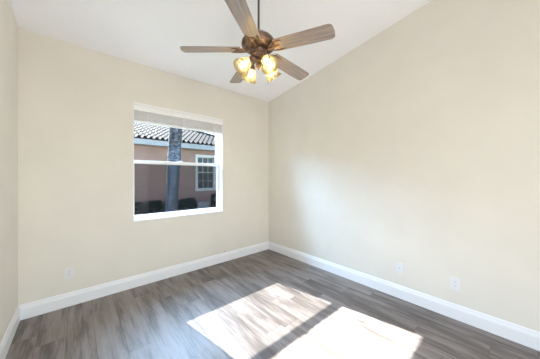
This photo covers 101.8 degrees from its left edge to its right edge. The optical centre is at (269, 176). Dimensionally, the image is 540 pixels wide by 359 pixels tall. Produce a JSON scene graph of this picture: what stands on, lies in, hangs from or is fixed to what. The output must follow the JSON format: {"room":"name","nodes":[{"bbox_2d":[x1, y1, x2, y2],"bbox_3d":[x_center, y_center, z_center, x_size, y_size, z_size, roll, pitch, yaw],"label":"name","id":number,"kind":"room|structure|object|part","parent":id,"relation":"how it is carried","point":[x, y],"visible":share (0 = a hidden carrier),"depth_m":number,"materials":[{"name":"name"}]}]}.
{"room":"empty bedroom","nodes":[
{"label":"empty bedroom","id":0,"kind":"room"},
{"bbox_2d":[0,0,17,342],"bbox_3d":[-1.006,-0.381,0.359,0.200,3.462,4.767,0,0,-41],"label":"wall","id":1,"kind":"structure","parent":0,"point":[8,25],"depth_m":1.78,"materials":[{"name":"beige paint"}]},
{"bbox_2d":[0,306,19,358],"bbox_3d":[-0.925,1.279,0.430,0.016,0.142,4.367,0,0,-41],"label":"baseboard","id":2,"kind":"structure","parent":1,"relation":"attached to","point":[5,344],"depth_m":1.76,"materials":[{"name":"white paint"}]},
{"bbox_2d":[18,28,268,304],"bbox_3d":[-1.264,-0.028,3.171,3.125,2.756,0.200,0,0,-41],"label":"wall","id":3,"kind":"structure","parent":0,"point":[75,102],"depth_m":2.47,"materials":[{"name":"beige paint"}]},
{"bbox_2d":[65,267,73,279],"bbox_3d":[-2.100,1.006,2.297,0.074,0.118,0.009,0,0,-41],"label":"wall outlet","id":4,"kind":"object","parent":3,"relation":"attached to","point":[69,272],"visible":1,"depth_m":2.30,"materials":[{"name":"white plastic"}]},
{"bbox_2d":[18,241,268,319],"bbox_3d":[-1.193,1.279,3.090,3.125,0.142,0.016,0,0,-41],"label":"baseboard","id":5,"kind":"structure","parent":3,"relation":"attached to","point":[35,308],"depth_m":2.61,"materials":[{"name":"white paint"}]},
{"bbox_2d":[134,134,218,218],"bbox_3d":[-1.306,-0.195,3.194,1.223,1.450,0.077,0,0,-41],"label":"window","id":6,"kind":"structure","parent":3,"relation":"in","point":[217,135],"depth_m":3.26,"materials":[{"name":"white plastic"}]},
{"bbox_3d":[-1.299,0.148,3.185,1.191,0.728,0.030,0,0,-41],"label":"sash","id":7,"kind":"part","parent":6,"relation":"part of","materials":[{"name":"white plastic"}]},
{"bbox_2d":[134,102,222,157],"bbox_3d":[-1.226,-0.601,3.102,1.208,0.625,0.070,0,0,-41],"label":"window blind","id":8,"kind":"object","parent":6,"relation":"attached to","point":[143,113],"visible":0.86,"depth_m":3.02,"materials":[{"name":"white wood"}]},
{"bbox_3d":[-1.231,-0.694,3.108,1.204,0.021,0.050,0,0,-41],"label":"rail","id":9,"kind":"part","parent":8,"relation":"part of","materials":[{"name":"white plastic"}]},
{"bbox_3d":[-1.320,-0.535,3.209,1.191,0.718,0.026,0,0,-41],"label":"sash","id":10,"kind":"part","parent":6,"relation":"part of","materials":[{"name":"white plastic"}]},
{"bbox_2d":[133,102,222,219],"bbox_3d":[-1.246,-0.195,3.125,1.223,1.450,0.104,0,0,-41],"label":"trim","id":11,"kind":"structure","parent":3,"relation":"attached to","point":[220,135],"depth_m":3.49,"materials":[{"name":"white paint"}]},
{"bbox_2d":[133,210,222,221],"bbox_3d":[-1.241,0.541,3.119,1.231,0.023,0.126,0,0,-41],"label":"trim","id":12,"kind":"structure","parent":3,"relation":"attached to","point":[211,211],"depth_m":3.02,"materials":[{"name":"white paint"}]},
{"bbox_2d":[10,0,430,101],"bbox_3d":[0.243,-1.818,1.456,3.525,0.886,4.767,0,0,-41],"label":"ceiling","id":13,"kind":"structure","parent":0,"point":[151,33],"depth_m":2.30,"materials":[{"name":"white paint"}]},
{"bbox_2d":[180,0,334,83],"bbox_3d":[-0.130,-1.261,1.896,1.239,0.806,1.242,0,0,0],"label":"ceiling fan","id":14,"kind":"object","parent":13,"relation":"hanging from","point":[258,43],"visible":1,"depth_m":1.82,"materials":[{"name":"brown wood"}]},
{"bbox_3d":[-0.503,-1.087,1.870,0.496,0.006,0.142,-4,12,-7],"label":"blade","id":15,"kind":"part","parent":14,"relation":"part of","materials":[{"name":"brown wood"}]},
{"bbox_3d":[-0.227,-0.931,1.831,0.150,0.148,0.158,0,0,-35],"label":"lamp shade","id":16,"kind":"part","parent":14,"relation":"part of","materials":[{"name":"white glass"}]},
{"bbox_3d":[-0.287,-1.087,2.281,0.142,0.006,0.496,-14,2,-28],"label":"blade","id":17,"kind":"part","parent":14,"relation":"part of","materials":[{"name":"brown wood"}]},
{"bbox_3d":[-0.177,-1.087,1.520,0.142,0.006,0.496,12,6,10],"label":"blade","id":18,"kind":"part","parent":14,"relation":"part of","materials":[{"name":"brown wood"}]},
{"bbox_3d":[-0.191,-0.931,2.046,0.158,0.148,0.150,0,0,-36],"label":"lamp shade","id":19,"kind":"part","parent":14,"relation":"part of","materials":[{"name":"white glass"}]},
{"bbox_3d":[-0.023,-0.955,1.814,0.045,0.066,0.060,0,0,-36],"label":"bulb","id":20,"kind":"part","parent":14,"relation":"part of","materials":[{"name":"white glass"}]},
{"bbox_3d":[-0.008,-0.931,1.794,0.158,0.148,0.150,0,0,-36],"label":"lamp shade","id":21,"kind":"part","parent":14,"relation":"part of","materials":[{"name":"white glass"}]},
{"bbox_3d":[0.027,-0.931,2.012,0.150,0.148,0.158,0,0,-36],"label":"lamp shade","id":22,"kind":"part","parent":14,"relation":"part of","materials":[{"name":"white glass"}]},
{"bbox_3d":[0.198,-1.087,2.198,0.496,0.006,0.142,5,-16,-43],"label":"blade","id":23,"kind":"part","parent":14,"relation":"part of","materials":[{"name":"brown wood"}]},
{"bbox_3d":[0.257,-1.087,1.723,0.496,0.006,0.142,5,-10,29],"label":"blade","id":24,"kind":"part","parent":14,"relation":"part of","materials":[{"name":"brown wood"}]},
{"bbox_2d":[5,249,539,358],"bbox_3d":[0.243,1.410,1.456,3.525,0.120,4.767,0,0,-41],"label":"floor","id":25,"kind":"structure","parent":0,"point":[266,304],"depth_m":2.01,"materials":[{"name":"grey plastic"}]},
{"bbox_2d":[269,0,539,331],"bbox_3d":[1.492,-0.381,2.553,0.200,3.462,4.767,0,0,-41],"label":"wall","id":26,"kind":"structure","parent":0,"point":[417,147],"depth_m":2.24,"materials":[{"name":"beige paint"}]},
{"bbox_2d":[396,262,402,273],"bbox_3d":[1.443,1.017,2.445,0.016,0.118,0.074,0,0,-41],"label":"cable plate","id":27,"kind":"object","parent":26,"relation":"attached to","point":[399,266],"visible":1,"depth_m":2.45,"materials":[{"name":"white plastic"}]},
{"bbox_2d":[269,242,539,350],"bbox_3d":[1.411,1.279,2.482,0.016,0.142,4.367,0,0,-41],"label":"baseboard","id":28,"kind":"structure","parent":26,"relation":"attached to","point":[530,338],"depth_m":2.22,"materials":[{"name":"white paint"}]},
{"bbox_2d":[450,276,459,290],"bbox_3d":[1.762,1.015,2.087,0.009,0.118,0.074,0,0,-41],"label":"wall outlet","id":29,"kind":"object","parent":26,"relation":"attached to","point":[454,282],"visible":1,"depth_m":2.08,"materials":[{"name":"white plastic"}]},
{"label":"outside","id":30,"kind":"structure","parent":0,"visible":0},
{"bbox_3d":[-7.996,1.650,15.162,36.000,0.200,26.663,0,0,-41],"label":"ground","id":31,"kind":"structure","parent":30,"visible":0},
{"bbox_2d":[134,201,145,214],"bbox_3d":[-4.626,1.190,7.538,0.590,0.726,0.560,0,0,-41],"label":"shrub","id":32,"kind":"object","parent":31,"relation":"on","point":[139,207],"visible":0.41,"depth_m":7.49,"materials":[{"name":"green plant"}]},
{"bbox_2d":[145,199,164,213],"bbox_3d":[-4.180,1.182,7.940,0.590,0.744,0.564,0,0,-41],"label":"shrub","id":33,"kind":"object","parent":31,"relation":"on","point":[155,206],"visible":0.82,"depth_m":7.83,"materials":[{"name":"green plant"}]},
{"bbox_2d":[163,200,180,210],"bbox_3d":[-3.725,1.201,8.331,0.590,0.704,0.571,0,0,-41],"label":"shrub","id":34,"kind":"object","parent":31,"relation":"on","point":[179,205],"visible":0.05,"depth_m":8.32,"materials":[{"name":"green plant"}]},
{"bbox_2d":[165,127,181,211],"bbox_3d":[-2.581,-2.345,6.535,4.128,7.874,4.122,0,0,-41],"label":"palm tree","id":35,"kind":"object","parent":31,"relation":"on","point":[175,134],"visible":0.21,"depth_m":6.21,"materials":[{"name":"grey plant"}]},
{"bbox_2d":[134,122,215,209],"bbox_3d":[-7.958,-0.817,10.399,12.571,4.733,8.071,0,0,-41],"label":"house","id":36,"kind":"structure","parent":31,"relation":"on","point":[151,143],"depth_m":9.30,"materials":[{"name":"paint"}]},
{"bbox_3d":[-2.984,-0.551,10.110,0.810,0.723,0.030,0,0,-41],"label":"sash","id":37,"kind":"part","parent":36,"relation":"part of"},
{"bbox_3d":[-3.001,-0.186,10.129,0.810,1.453,0.010,0,0,-41],"label":"pane","id":38,"kind":"part","parent":36,"relation":"part of","materials":[{"name":"clear glass"}]},
{"bbox_3d":[-2.964,0.155,10.088,0.810,0.770,0.030,0,0,-41],"label":"sash","id":39,"kind":"part","parent":36,"relation":"part of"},
{"bbox_2d":[180,197,197,213],"bbox_3d":[-3.248,1.169,8.743,0.650,0.770,0.564,0,0,-41],"label":"shrub","id":40,"kind":"object","parent":31,"relation":"on","point":[188,203],"visible":0.72,"depth_m":8.62,"materials":[{"name":"green plant"}]},
{"bbox_2d":[196,201,208,208],"bbox_3d":[-2.909,1.300,9.357,0.560,0.500,0.400,0,0,-41],"label":"utility box","id":41,"kind":"object","parent":31,"relation":"on","point":[201,204],"visible":0.53,"depth_m":9.24,"materials":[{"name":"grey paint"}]},
{"bbox_2d":[210,193,215,206],"bbox_3d":[-2.285,1.103,9.601,0.600,0.900,0.560,0,0,-41],"label":"shrub","id":42,"kind":"object","parent":31,"relation":"on","point":[213,199],"visible":0.29,"depth_m":9.43,"materials":[{"name":"green plant"}]}
]}

